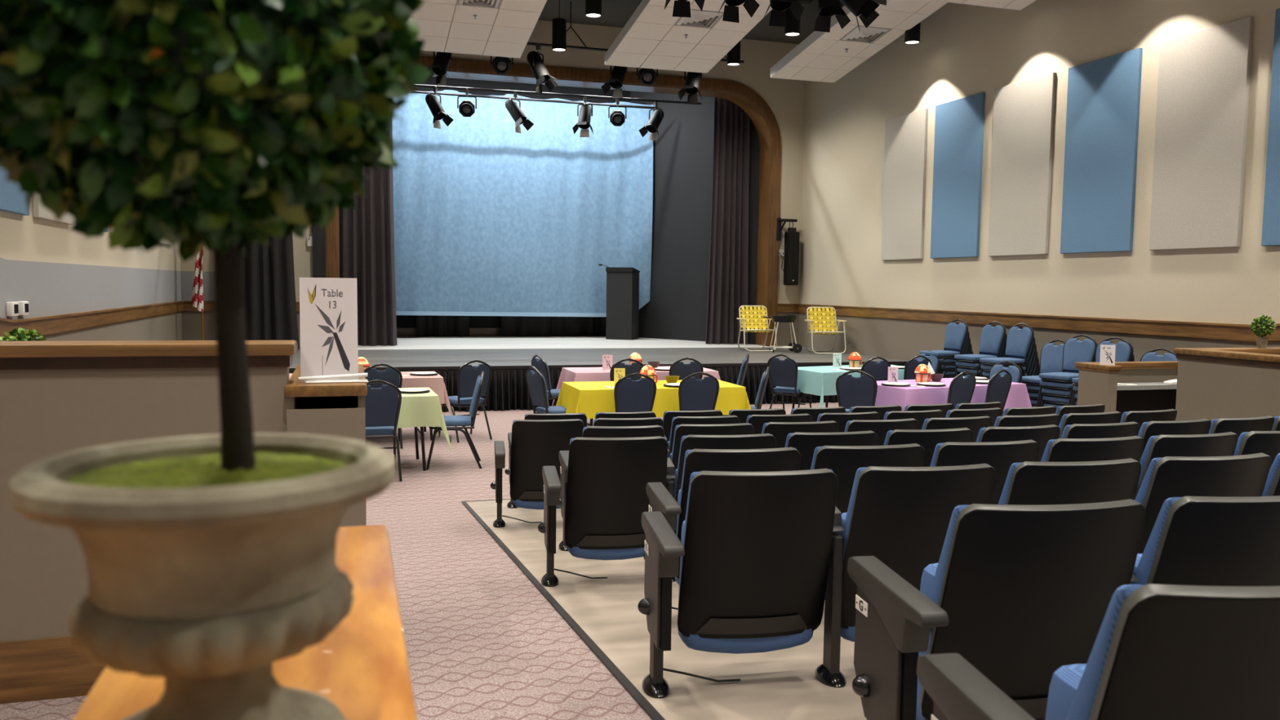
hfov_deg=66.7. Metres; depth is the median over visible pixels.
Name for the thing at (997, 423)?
cushion
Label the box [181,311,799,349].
trim
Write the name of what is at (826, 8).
stage light
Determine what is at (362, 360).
paper lantern
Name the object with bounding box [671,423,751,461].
cushion
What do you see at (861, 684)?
light
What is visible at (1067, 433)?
cushion
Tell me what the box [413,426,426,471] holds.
folding table
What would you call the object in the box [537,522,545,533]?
light
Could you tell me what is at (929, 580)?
seat cushion
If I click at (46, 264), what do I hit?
wall
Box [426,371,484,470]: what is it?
banquet chair
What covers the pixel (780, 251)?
wall outlet
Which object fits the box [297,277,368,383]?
table card
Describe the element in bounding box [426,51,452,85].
stage light
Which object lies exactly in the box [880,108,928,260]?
acoustic panel
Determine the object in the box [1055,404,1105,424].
seat
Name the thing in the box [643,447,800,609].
seat
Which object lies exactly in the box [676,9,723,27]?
air diffuser
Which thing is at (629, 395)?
banquet chair
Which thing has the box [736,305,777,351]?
lawn chair
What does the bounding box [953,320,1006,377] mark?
banquet chair
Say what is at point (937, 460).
cushion
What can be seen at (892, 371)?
table card
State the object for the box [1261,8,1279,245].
acoustic panel
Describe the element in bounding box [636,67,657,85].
stage light
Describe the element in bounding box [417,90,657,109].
pipe
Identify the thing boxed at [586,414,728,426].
folding table
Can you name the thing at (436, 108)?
stage light
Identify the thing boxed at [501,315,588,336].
curtain
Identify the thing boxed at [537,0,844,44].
ceiling
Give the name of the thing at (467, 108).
stage light
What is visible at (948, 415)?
cushion
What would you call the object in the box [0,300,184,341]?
trim
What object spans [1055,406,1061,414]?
cushion
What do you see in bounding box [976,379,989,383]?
plate
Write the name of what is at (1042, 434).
seat
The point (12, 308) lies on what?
thermostat
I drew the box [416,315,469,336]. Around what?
curtain
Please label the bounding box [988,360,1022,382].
banquet chair
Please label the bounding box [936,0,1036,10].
ceiling panel
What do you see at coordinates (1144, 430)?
cushion
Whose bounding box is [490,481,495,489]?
light
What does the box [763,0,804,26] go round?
stage light
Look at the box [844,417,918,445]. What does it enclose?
seat
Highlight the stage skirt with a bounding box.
[288,364,905,412]
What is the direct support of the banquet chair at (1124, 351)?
on the banquet chair at (1075, 388)
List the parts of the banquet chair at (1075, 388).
seat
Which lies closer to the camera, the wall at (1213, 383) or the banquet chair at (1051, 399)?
the wall at (1213, 383)
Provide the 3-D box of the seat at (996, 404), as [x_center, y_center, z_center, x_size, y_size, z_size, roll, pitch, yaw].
[3.071,0.766,9.030,0.657,0.775,0.332,-1,5,-23]
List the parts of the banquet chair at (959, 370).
seat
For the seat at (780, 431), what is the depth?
6.05 m
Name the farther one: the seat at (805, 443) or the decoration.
the decoration
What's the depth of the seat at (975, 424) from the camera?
6.35 m
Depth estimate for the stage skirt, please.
14.36 m
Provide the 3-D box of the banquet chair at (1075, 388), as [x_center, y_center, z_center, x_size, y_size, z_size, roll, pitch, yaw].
[5.357,0.308,11.271,0.575,0.968,0.455,-2,5,-35]
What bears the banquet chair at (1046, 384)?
on the banquet chair at (1050, 392)
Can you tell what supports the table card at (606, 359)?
on the tablecloth at (567, 374)
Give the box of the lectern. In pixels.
[598,263,639,340]
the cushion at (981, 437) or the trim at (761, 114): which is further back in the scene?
the trim at (761, 114)
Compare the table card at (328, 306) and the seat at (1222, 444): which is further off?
the seat at (1222, 444)
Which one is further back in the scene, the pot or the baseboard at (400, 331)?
the baseboard at (400, 331)
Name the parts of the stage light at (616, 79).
barn door, barn door, barn door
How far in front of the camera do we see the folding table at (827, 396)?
13.15 m
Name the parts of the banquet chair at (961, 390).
backrest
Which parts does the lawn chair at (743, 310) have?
frame, leg, seat frame, leg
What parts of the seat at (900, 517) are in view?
leg, armrest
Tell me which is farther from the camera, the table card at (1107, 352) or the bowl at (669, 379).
the bowl at (669, 379)
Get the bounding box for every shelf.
[302,400,356,408]
[1116,382,1177,390]
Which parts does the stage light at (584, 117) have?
barn door, barn door, barn door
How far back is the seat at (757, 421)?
7.08 m
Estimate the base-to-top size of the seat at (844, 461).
0.775 m
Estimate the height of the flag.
2.425 m
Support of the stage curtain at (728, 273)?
hanging from the wall at (676, 308)
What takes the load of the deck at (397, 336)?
on the stage
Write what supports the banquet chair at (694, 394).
on the floor
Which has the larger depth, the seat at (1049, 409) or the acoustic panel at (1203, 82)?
the acoustic panel at (1203, 82)
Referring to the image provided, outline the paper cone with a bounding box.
[927,362,934,373]
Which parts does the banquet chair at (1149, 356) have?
backrest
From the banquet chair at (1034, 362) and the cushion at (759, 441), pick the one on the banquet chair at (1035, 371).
the banquet chair at (1034, 362)
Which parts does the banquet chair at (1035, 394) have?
seat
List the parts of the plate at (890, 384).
dish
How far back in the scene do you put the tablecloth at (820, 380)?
12.88 m
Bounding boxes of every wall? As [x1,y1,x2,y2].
[0,200,182,341]
[0,340,297,642]
[180,20,804,303]
[395,76,630,328]
[630,91,759,344]
[798,0,1279,414]
[1173,346,1279,422]
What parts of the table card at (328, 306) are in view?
sprig stem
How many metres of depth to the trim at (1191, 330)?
12.68 m
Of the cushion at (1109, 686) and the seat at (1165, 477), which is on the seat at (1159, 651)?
the cushion at (1109, 686)
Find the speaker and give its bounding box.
[776,217,799,285]
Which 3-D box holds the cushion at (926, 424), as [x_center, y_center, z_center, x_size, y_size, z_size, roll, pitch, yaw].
[2.081,0.548,6.492,0.492,0.349,0.210,-1,5,-17]
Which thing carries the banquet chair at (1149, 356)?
on the banquet chair
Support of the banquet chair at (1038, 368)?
on the floor
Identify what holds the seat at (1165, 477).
on the floor
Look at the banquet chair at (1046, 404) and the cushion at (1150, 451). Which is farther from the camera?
the banquet chair at (1046, 404)
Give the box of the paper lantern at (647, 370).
[640,364,657,382]
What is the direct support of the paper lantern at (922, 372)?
on the tablecloth at (886, 395)
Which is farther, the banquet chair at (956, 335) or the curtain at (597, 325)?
the curtain at (597, 325)
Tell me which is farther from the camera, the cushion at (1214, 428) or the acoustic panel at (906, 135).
the acoustic panel at (906, 135)
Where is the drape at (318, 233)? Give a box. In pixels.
[311,223,325,277]
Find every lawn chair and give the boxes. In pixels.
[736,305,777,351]
[804,306,847,354]
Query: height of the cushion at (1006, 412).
0.349 m
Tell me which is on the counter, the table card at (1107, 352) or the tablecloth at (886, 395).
the table card at (1107, 352)
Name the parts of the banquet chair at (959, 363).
seat frame, seat, backrest, frame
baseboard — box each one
[0,636,106,703]
[396,328,501,335]
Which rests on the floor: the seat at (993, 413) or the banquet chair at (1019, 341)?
the seat at (993, 413)
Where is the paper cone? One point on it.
(929, 365)
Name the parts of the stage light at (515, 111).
barn door, barn door, barn door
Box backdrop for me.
[391,87,653,316]
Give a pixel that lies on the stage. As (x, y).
(508, 357)
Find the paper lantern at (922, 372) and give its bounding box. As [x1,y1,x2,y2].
[914,364,931,382]
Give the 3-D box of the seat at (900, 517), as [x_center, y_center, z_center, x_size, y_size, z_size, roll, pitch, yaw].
[0.919,0.733,3.415,0.589,0.775,0.332,0,4,-11]
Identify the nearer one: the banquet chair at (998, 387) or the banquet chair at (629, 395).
the banquet chair at (629, 395)
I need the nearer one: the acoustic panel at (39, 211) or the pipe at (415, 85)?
the acoustic panel at (39, 211)
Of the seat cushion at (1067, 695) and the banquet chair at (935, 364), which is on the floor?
the banquet chair at (935, 364)
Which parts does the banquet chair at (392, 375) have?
panel, frame, leg, leg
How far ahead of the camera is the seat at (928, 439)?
5.18 m
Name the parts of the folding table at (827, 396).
leg, leg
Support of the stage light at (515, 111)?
hanging from the pipe at (415, 85)
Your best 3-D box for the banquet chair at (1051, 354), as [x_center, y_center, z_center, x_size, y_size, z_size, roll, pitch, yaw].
[5.117,0.223,12.347,0.576,0.968,0.455,-2,5,-31]
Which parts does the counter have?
modesty panel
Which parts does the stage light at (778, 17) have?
barn door, barn door, barn door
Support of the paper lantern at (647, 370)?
on the tablecloth at (589, 398)
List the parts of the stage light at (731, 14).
barn door, barn door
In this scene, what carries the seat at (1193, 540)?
on the floor
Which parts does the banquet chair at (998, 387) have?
backrest, panel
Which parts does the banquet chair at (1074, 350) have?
leg, seat frame, seat, leg, backrest, frame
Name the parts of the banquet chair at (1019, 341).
seat, seat frame, backrest, frame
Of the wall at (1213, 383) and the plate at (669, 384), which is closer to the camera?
the wall at (1213, 383)
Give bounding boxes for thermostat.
[5,302,18,316]
[17,301,29,315]
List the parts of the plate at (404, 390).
dish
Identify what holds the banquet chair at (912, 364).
on the floor
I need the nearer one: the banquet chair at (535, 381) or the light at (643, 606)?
the light at (643, 606)
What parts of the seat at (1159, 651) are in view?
row plate, panel, armrest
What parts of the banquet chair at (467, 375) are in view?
leg, leg, seat frame, seat, panel, frame, leg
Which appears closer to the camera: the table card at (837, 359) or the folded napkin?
the folded napkin
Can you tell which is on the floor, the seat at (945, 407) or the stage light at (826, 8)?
the seat at (945, 407)
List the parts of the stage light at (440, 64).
barn door, barn door, barn door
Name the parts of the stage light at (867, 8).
barn door, barn door, barn door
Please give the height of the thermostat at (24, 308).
0.120 m
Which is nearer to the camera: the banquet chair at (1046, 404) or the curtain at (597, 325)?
the banquet chair at (1046, 404)
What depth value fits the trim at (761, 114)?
19.35 m
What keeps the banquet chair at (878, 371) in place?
on the floor
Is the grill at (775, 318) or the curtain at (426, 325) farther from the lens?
the curtain at (426, 325)
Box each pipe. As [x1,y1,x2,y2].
[412,84,701,104]
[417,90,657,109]
[526,1,744,62]
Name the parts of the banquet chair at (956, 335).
seat, seat frame, leg, backrest, frame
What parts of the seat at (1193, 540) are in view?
armrest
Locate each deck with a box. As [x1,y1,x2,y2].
[357,343,769,350]
[396,335,605,337]
[396,337,680,341]
[396,340,705,345]
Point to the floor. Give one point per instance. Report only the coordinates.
(482, 642)
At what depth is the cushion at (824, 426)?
6.05 m
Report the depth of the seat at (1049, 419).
6.53 m
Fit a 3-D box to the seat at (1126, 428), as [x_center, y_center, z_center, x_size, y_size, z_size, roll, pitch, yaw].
[2.580,0.737,5.664,0.589,0.775,0.332,-1,5,-18]
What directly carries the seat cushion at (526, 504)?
on the seat at (535, 444)
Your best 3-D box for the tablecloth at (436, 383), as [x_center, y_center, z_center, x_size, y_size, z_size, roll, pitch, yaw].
[-3.317,0.459,11.523,2.076,0.554,1.086,-1,5,-19]
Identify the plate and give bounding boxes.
[400,388,430,393]
[409,372,437,375]
[653,367,670,370]
[663,382,679,386]
[839,367,861,370]
[881,382,911,386]
[890,365,904,368]
[915,382,946,386]
[963,376,988,379]
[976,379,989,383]
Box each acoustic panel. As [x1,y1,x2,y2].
[0,167,29,215]
[32,192,74,224]
[161,240,173,245]
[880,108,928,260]
[930,92,985,258]
[987,72,1056,256]
[1060,48,1142,253]
[1149,16,1253,250]
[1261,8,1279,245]
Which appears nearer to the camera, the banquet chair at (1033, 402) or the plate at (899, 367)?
the banquet chair at (1033, 402)
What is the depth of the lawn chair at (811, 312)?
18.24 m
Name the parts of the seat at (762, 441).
leg, armrest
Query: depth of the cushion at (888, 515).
3.29 m
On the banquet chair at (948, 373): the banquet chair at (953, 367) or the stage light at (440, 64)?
the banquet chair at (953, 367)
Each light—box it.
[425,85,453,128]
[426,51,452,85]
[457,88,476,116]
[490,56,513,74]
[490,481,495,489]
[504,467,509,475]
[505,91,533,133]
[526,43,558,93]
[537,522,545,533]
[551,0,566,52]
[572,96,593,137]
[585,0,601,17]
[600,65,627,98]
[608,98,626,126]
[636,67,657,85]
[637,597,649,615]
[638,101,663,140]
[664,0,704,17]
[677,71,702,103]
[717,0,759,22]
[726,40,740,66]
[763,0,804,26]
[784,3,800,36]
[796,0,813,4]
[809,0,850,32]
[840,0,886,31]
[851,673,871,697]
[904,22,920,44]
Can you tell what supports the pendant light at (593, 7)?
in the ceiling
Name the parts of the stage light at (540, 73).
barn door, barn door, barn door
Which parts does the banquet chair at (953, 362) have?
seat, leg, backrest, frame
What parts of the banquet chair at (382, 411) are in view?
seat, seat frame, panel, frame, leg, leg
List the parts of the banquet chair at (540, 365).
panel, frame, backrest, seat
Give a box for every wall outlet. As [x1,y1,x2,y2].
[306,226,312,246]
[778,249,784,256]
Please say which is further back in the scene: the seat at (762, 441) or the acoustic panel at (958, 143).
the acoustic panel at (958, 143)
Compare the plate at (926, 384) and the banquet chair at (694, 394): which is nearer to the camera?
the banquet chair at (694, 394)
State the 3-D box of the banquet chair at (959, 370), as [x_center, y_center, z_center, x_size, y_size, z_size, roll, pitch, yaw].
[4.781,0.123,13.604,0.575,0.968,0.455,-1,5,-25]
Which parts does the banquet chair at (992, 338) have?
leg, seat frame, seat, leg, backrest, frame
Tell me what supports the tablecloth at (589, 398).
on the folding table at (591, 420)
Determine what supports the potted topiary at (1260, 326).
on the wall at (1213, 383)
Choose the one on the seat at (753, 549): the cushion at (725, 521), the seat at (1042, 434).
the cushion at (725, 521)
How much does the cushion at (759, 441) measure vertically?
0.349 m
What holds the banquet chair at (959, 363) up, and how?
on the banquet chair at (959, 370)
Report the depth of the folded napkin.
9.21 m
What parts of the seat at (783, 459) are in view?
armrest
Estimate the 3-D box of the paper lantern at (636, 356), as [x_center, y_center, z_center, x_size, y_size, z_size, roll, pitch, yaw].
[-0.064,0.005,12.986,0.190,0.214,0.191,1,4,-2]
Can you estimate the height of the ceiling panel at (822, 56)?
0.754 m
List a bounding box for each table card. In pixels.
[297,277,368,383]
[602,355,612,370]
[613,368,625,386]
[832,353,841,367]
[887,366,897,382]
[1099,344,1115,365]
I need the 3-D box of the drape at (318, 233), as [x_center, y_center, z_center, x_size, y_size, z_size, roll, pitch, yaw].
[-5.680,-2.514,17.199,0.220,4.650,0.090,-1,5,-17]
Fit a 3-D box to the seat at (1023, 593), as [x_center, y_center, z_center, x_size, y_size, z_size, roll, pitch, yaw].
[0.901,0.727,2.435,0.715,0.775,0.438,0,4,-10]
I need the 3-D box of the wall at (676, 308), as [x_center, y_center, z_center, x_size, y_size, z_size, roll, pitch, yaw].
[1.169,-3.747,21.383,3.747,6.650,0.100,5,6,42]
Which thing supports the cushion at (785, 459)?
on the seat at (783, 459)
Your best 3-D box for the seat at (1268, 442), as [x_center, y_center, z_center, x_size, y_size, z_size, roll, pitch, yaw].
[3.105,0.722,4.912,0.589,0.775,0.332,-1,5,-19]
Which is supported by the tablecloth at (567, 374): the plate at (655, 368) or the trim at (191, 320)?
the plate at (655, 368)
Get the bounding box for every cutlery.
[910,385,925,386]
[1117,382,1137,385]
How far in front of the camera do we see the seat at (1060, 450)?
4.40 m
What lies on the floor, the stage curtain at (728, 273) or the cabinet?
the cabinet
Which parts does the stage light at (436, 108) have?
barn door, barn door, barn door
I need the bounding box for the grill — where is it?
[762,314,802,352]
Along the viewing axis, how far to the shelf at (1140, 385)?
9.11 m
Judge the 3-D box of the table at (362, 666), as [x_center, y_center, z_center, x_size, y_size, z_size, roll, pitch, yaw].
[-0.841,0.868,0.739,1.296,1.235,0.840,-1,5,-17]
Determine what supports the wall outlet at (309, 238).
attached to the wall at (784, 98)
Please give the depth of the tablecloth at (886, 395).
11.04 m
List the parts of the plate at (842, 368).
dish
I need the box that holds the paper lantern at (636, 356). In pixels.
[627,352,642,364]
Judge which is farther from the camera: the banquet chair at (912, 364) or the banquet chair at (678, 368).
the banquet chair at (912, 364)
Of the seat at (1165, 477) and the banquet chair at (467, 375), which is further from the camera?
the banquet chair at (467, 375)
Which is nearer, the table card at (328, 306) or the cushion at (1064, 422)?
the table card at (328, 306)
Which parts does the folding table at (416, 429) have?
leg, leg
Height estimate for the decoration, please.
0.214 m
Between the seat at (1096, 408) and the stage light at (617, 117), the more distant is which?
the stage light at (617, 117)
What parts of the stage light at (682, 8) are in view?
barn door, barn door, barn door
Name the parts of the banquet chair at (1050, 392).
seat frame, seat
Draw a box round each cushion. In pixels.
[512,499,560,509]
[567,546,644,559]
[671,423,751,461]
[674,434,773,495]
[674,468,677,498]
[675,488,680,584]
[677,448,796,522]
[677,520,813,653]
[680,469,833,562]
[761,421,835,433]
[784,431,873,447]
[810,444,919,469]
[836,512,855,641]
[841,464,989,558]
[844,420,851,431]
[883,411,889,419]
[883,430,893,445]
[915,563,937,719]
[921,417,930,429]
[928,499,1133,628]
[929,442,943,466]
[945,409,951,417]
[975,427,986,442]
[993,416,1001,426]
[998,462,1021,504]
[1002,408,1008,416]
[1040,439,1056,462]
[1044,663,1086,719]
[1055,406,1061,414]
[1058,413,1067,433]
[1060,424,1071,438]
[1065,584,1142,719]
[1120,411,1128,422]
[1130,497,1181,585]
[1133,553,1142,574]
[1134,457,1163,504]
[1135,435,1157,494]
[1137,422,1148,437]
[1208,418,1218,434]
[1233,431,1248,455]
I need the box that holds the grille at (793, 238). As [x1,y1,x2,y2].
[788,233,799,283]
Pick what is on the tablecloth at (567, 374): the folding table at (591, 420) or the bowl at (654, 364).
the bowl at (654, 364)
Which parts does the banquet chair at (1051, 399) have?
seat frame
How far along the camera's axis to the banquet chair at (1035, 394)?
12.24 m
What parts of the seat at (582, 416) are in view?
panel, armrest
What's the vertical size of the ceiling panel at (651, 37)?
0.754 m
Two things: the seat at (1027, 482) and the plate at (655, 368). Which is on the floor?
the seat at (1027, 482)
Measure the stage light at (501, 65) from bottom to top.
0.574 m
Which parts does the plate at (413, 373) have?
dish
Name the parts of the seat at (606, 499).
panel, leg, armrest, frame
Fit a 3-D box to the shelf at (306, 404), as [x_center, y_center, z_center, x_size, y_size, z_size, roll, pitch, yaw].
[-1.272,0.222,3.982,0.220,0.020,0.780,-1,5,-17]
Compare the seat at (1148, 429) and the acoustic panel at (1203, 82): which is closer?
the seat at (1148, 429)
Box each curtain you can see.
[242,232,299,349]
[338,120,396,346]
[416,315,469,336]
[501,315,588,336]
[588,316,606,336]
[705,97,751,344]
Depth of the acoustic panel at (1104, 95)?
12.23 m
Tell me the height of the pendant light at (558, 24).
1.000 m
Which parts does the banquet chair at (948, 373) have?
seat, frame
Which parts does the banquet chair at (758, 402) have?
backrest, frame, panel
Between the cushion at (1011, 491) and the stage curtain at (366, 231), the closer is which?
the cushion at (1011, 491)
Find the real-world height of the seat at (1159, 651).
0.775 m
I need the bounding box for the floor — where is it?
[0,401,866,719]
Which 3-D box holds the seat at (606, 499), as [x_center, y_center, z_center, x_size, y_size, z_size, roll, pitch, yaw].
[-0.187,0.769,4.981,0.666,0.775,0.440,0,4,-9]
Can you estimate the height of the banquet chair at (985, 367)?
0.968 m
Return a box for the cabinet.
[284,364,367,527]
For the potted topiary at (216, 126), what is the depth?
0.56 m
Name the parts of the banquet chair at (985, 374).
seat, backrest, frame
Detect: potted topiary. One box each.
[0,0,431,719]
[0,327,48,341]
[1249,315,1276,348]
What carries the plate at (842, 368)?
on the tablecloth at (820, 380)
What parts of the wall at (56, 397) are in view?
moulding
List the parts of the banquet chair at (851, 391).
panel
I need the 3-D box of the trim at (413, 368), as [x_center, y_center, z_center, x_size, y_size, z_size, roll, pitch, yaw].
[-1.077,0.103,14.598,11.800,0.048,0.015,-1,5,-17]
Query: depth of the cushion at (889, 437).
5.18 m
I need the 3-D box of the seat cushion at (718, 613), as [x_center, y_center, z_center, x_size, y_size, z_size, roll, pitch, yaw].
[0.382,0.783,3.400,0.476,0.477,0.211,0,4,-9]
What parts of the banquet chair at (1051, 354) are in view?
seat frame, seat, backrest, frame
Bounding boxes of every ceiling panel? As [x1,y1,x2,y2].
[409,0,546,57]
[604,0,772,73]
[769,0,947,83]
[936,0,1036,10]
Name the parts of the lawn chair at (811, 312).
frame, leg, seat frame, leg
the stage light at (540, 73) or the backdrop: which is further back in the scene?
the backdrop
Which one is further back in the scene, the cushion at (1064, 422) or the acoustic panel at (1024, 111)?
the acoustic panel at (1024, 111)
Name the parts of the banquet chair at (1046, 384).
leg, seat frame, seat, backrest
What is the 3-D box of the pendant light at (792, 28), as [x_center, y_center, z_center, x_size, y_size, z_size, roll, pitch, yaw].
[2.351,-5.500,14.923,0.236,1.000,0.236,-1,5,-17]
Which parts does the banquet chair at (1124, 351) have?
leg, seat, backrest, frame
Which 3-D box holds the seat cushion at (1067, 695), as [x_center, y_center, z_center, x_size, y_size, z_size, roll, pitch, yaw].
[0.941,0.757,1.684,0.476,0.477,0.211,0,4,-10]
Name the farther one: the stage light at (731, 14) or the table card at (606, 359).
the table card at (606, 359)
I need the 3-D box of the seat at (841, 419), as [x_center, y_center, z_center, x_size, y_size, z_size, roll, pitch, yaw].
[1.507,0.769,7.399,0.589,0.775,0.332,-1,5,-17]
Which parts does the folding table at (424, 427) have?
leg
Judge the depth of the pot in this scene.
8.15 m
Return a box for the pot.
[1255,337,1269,348]
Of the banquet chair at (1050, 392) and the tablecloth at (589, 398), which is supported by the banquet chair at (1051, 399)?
the banquet chair at (1050, 392)
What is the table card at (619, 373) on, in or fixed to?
on the tablecloth at (589, 398)
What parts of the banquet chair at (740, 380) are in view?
backrest, panel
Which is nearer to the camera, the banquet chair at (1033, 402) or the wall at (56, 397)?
the wall at (56, 397)
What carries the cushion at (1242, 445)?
on the seat at (1268, 442)
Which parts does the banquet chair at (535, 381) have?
panel, frame, backrest, seat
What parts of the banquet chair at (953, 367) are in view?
leg, seat, frame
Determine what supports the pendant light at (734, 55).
in the ceiling
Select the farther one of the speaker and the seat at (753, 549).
the speaker
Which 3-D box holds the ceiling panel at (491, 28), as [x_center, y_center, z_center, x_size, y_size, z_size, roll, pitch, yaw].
[-2.227,-5.130,13.576,1.830,0.754,4.252,-1,5,-17]
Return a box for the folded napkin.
[1163,379,1177,384]
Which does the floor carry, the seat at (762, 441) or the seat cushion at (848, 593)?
the seat at (762, 441)
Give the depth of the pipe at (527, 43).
16.96 m
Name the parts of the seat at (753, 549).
row plate, panel, leg, armrest, frame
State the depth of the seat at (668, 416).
7.95 m
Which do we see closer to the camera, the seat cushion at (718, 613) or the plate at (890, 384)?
the seat cushion at (718, 613)
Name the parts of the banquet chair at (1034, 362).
backrest, frame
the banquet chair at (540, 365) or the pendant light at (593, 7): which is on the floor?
the banquet chair at (540, 365)
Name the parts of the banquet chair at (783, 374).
leg, leg, panel, frame, seat frame, seat, leg, leg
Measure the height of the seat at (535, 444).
0.775 m
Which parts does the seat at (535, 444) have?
panel, leg, frame, armrest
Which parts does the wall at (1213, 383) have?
moulding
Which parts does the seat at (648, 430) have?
panel, leg, armrest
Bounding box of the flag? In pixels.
[191,247,204,340]
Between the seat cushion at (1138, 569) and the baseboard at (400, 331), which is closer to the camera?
the seat cushion at (1138, 569)
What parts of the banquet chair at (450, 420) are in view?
leg, seat frame, seat, leg, leg, backrest, frame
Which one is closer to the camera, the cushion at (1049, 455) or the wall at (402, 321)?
the cushion at (1049, 455)
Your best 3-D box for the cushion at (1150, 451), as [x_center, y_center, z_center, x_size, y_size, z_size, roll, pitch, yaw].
[2.616,0.522,4.702,0.492,0.349,0.210,-1,5,-17]
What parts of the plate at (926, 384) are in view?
dish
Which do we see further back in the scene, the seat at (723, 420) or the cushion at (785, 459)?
the seat at (723, 420)
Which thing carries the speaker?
attached to the wall at (784, 98)
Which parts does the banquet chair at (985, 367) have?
seat, backrest, frame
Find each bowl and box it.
[647,361,660,368]
[664,375,679,383]
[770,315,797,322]
[930,373,943,381]
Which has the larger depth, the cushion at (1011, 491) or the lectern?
the lectern
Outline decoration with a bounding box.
[847,351,862,367]
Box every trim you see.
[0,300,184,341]
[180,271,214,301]
[181,300,798,312]
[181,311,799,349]
[288,361,906,372]
[325,56,781,346]
[461,498,665,719]
[798,303,1279,342]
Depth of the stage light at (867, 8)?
11.40 m
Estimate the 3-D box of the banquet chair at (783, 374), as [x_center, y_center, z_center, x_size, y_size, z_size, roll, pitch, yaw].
[2.051,0.387,13.301,0.455,0.968,0.576,4,5,35]
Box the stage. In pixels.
[288,346,907,372]
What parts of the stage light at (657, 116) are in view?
barn door, barn door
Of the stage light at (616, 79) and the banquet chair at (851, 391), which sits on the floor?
the banquet chair at (851, 391)
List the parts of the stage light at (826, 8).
barn door, barn door, barn door, barn door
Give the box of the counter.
[1075,360,1177,414]
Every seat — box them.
[490,418,583,528]
[504,413,586,508]
[537,435,667,586]
[557,425,664,551]
[593,417,663,428]
[595,411,656,418]
[637,468,838,698]
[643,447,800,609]
[662,409,722,441]
[664,415,739,457]
[666,422,754,481]
[666,433,776,582]
[728,408,786,423]
[746,413,812,434]
[761,420,839,448]
[784,430,877,470]
[790,406,845,422]
[810,443,924,532]
[814,463,996,688]
[817,411,879,431]
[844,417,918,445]
[847,498,1146,719]
[848,404,902,419]
[883,409,943,429]
[883,427,973,466]
[903,403,953,417]
[916,583,1279,719]
[921,416,992,442]
[929,439,1039,504]
[945,407,1002,426]
[955,401,1001,408]
[975,424,1060,462]
[993,413,1060,426]
[998,457,1141,505]
[1002,405,1056,416]
[1040,435,1144,462]
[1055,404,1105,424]
[1058,411,1121,438]
[1060,421,1139,438]
[1120,408,1177,431]
[1130,495,1279,586]
[1133,453,1271,553]
[1134,431,1238,498]
[1137,418,1211,456]
[1208,415,1274,437]
[1233,431,1279,469]
[1262,453,1279,496]
[1271,416,1279,431]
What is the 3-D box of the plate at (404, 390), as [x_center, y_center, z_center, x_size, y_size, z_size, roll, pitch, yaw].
[-2.290,0.313,9.830,0.330,0.022,0.330,-1,5,-17]
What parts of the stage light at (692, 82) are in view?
barn door, barn door, barn door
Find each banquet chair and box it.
[364,363,403,448]
[364,379,402,481]
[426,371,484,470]
[437,360,492,442]
[525,366,566,413]
[531,354,560,407]
[609,358,644,381]
[613,373,656,412]
[669,357,703,380]
[678,371,719,410]
[722,366,769,416]
[736,353,749,386]
[767,354,811,409]
[835,369,877,413]
[860,356,890,381]
[903,355,931,379]
[916,350,940,373]
[920,319,968,373]
[937,330,969,373]
[937,343,972,377]
[938,337,970,377]
[946,370,976,408]
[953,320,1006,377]
[955,333,1007,377]
[956,347,1005,377]
[979,322,1034,377]
[981,337,1035,377]
[982,342,1036,411]
[984,368,1012,416]
[987,351,1037,378]
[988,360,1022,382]
[1021,339,1065,403]
[1026,382,1043,392]
[1027,390,1044,407]
[1029,396,1042,406]
[1032,356,1039,375]
[1035,333,1097,406]
[1035,364,1039,375]
[1038,369,1079,406]
[1041,386,1075,406]
[1042,394,1076,404]
[1043,401,1068,408]
[1070,336,1133,405]
[1072,354,1134,405]
[1139,347,1177,361]
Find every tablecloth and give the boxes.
[288,371,453,415]
[396,387,452,453]
[551,366,720,405]
[555,379,751,418]
[776,364,904,407]
[875,377,1031,411]
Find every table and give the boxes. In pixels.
[72,524,417,719]
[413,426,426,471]
[423,426,432,440]
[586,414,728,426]
[791,393,828,408]
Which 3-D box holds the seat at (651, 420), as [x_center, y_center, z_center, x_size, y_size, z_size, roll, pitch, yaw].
[-0.137,0.786,7.016,0.589,0.775,0.332,0,4,-11]
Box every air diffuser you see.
[458,0,499,8]
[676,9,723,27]
[841,26,888,43]
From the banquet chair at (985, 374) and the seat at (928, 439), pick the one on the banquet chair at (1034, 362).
the banquet chair at (985, 374)
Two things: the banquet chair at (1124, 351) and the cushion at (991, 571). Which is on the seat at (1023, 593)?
the cushion at (991, 571)
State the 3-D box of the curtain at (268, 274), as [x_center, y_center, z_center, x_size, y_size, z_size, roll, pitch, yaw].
[-6.611,-1.800,16.820,1.313,3.240,0.148,-1,5,-17]
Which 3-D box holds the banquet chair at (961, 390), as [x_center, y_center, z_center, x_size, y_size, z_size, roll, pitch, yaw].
[3.427,0.581,10.993,0.455,0.968,0.575,-2,5,-37]
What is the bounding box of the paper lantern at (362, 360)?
[358,356,369,369]
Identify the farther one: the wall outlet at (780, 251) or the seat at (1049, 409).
the wall outlet at (780, 251)
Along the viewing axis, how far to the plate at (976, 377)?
12.02 m
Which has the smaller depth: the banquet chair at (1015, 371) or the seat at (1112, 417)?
the seat at (1112, 417)
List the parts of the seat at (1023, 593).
row plate, panel, armrest, frame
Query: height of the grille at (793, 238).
1.000 m

